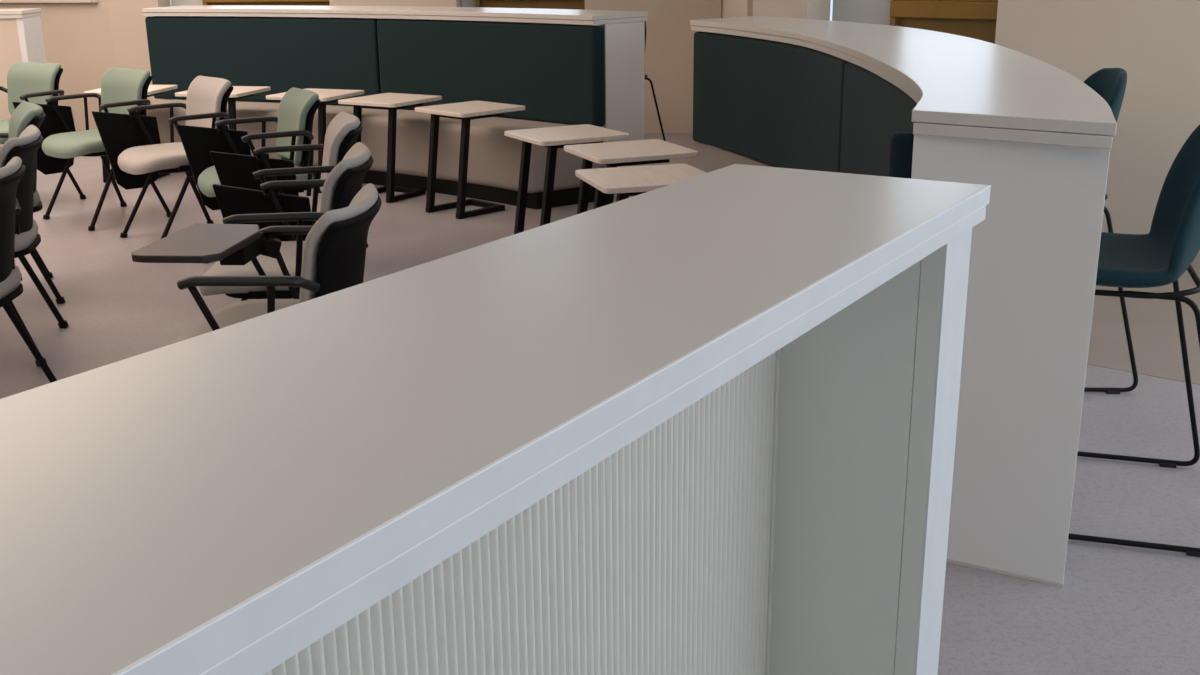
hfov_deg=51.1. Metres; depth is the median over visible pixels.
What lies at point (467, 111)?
side table
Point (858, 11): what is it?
wall
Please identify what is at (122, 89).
chair
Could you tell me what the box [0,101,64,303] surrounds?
chair
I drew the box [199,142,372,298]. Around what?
chair
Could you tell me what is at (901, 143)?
counter chair
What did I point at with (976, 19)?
window
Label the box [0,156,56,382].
chair
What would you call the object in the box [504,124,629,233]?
side table
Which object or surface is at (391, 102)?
side table
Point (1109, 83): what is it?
counter chair
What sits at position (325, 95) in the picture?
side table
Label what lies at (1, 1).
pinboard
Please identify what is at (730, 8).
wall
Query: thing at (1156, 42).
wall
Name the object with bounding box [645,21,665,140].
counter chair
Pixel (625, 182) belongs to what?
side table
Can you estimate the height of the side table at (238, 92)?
0.587 m
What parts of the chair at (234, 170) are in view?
seat, armrest, armrest, backrest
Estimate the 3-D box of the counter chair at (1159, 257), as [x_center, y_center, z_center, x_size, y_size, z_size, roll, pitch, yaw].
[1.286,-0.064,3.200,0.631,1.024,0.590,5,18,16]
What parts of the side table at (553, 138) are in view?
leg, leg, rail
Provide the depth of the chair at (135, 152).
6.50 m
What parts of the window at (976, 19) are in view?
panel frame, rail, panel, frame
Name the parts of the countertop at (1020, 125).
panel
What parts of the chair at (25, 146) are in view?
backrest, seat, leg, leg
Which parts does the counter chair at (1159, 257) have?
sled leg, sled leg, seat frame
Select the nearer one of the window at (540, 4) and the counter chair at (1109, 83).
the counter chair at (1109, 83)
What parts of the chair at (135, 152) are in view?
leg, seat, armrest, leg, armrest, leg, backrest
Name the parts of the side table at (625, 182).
leg, leg, rail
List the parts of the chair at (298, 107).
armrest, seat, armrest, backrest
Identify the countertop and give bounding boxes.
[0,8,46,147]
[0,164,990,674]
[142,5,647,195]
[690,16,1116,586]
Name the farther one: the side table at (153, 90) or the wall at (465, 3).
the wall at (465, 3)
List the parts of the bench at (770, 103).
seat, backrest, backrest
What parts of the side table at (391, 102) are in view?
leg, rail, leg, rail, rail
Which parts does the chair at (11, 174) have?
seat, backrest, armrest, leg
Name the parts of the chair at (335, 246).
seat, armrest, armrest, backrest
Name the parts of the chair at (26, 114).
armrest, backrest, seat, leg, leg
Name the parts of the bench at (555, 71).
backrest, seat, backrest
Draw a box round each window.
[202,0,329,5]
[475,0,584,9]
[889,0,997,43]
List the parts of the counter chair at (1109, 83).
sled leg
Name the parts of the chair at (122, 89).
leg, armrest, seat, leg, leg, armrest, backrest, leg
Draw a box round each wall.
[0,0,115,130]
[108,0,721,132]
[171,0,474,6]
[721,0,752,17]
[753,0,1199,253]
[832,0,890,24]
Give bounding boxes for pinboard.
[0,0,97,2]
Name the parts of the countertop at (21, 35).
panel, panel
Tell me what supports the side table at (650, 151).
on the floor
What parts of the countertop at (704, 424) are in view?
fluted panel, corner trim, panel, edge post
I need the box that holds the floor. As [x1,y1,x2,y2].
[0,133,1199,674]
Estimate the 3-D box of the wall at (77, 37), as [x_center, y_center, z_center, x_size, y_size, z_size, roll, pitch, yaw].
[-6.299,-3.297,10.836,4.800,2.900,0.200,4,18,15]
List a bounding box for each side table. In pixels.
[84,85,177,182]
[175,86,270,184]
[266,88,363,192]
[338,93,441,202]
[415,101,524,218]
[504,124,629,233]
[564,139,698,213]
[575,164,705,208]
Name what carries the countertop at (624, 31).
on the floor
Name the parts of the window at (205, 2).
rail, panel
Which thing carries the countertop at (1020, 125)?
on the floor
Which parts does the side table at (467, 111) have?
leg, rail, leg, rail, rail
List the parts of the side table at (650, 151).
leg, leg, rail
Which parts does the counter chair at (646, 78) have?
sled leg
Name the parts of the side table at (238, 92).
leg, rail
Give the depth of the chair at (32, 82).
7.55 m
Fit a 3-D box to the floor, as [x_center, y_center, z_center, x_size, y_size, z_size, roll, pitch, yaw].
[-2.399,0.126,4.632,15.200,0.100,17.200,-1,17,0]
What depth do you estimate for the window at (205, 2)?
10.38 m
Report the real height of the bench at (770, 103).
1.005 m
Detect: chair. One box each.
[0,62,85,199]
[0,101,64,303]
[0,125,68,366]
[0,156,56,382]
[12,67,171,230]
[92,76,233,238]
[131,183,380,344]
[176,87,320,263]
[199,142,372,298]
[210,111,361,300]
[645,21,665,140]
[888,131,913,178]
[1068,124,1199,556]
[1084,68,1137,393]
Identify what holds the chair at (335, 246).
on the floor
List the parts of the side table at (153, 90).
leg, rail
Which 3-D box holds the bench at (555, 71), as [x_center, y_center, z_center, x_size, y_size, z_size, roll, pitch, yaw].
[-1.641,-1.526,8.121,3.756,1.005,0.734,9,19,28]
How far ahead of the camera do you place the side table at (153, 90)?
8.21 m
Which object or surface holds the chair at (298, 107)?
on the floor
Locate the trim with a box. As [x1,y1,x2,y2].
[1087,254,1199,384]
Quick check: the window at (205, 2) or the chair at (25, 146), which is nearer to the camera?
the chair at (25, 146)
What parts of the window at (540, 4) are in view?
panel frame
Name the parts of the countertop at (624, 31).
panel, panel, panel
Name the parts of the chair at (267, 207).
seat, armrest, armrest, backrest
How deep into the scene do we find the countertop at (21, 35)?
8.80 m
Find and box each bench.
[145,17,604,209]
[628,32,916,197]
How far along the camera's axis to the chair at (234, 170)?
5.07 m
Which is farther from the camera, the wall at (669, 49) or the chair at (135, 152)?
the wall at (669, 49)
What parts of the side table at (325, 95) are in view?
leg, rail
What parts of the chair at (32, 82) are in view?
armrest, seat, backrest, armrest, leg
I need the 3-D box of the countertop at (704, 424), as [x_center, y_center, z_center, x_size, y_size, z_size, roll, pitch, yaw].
[-0.411,0.643,0.879,0.423,1.064,3.101,10,20,31]

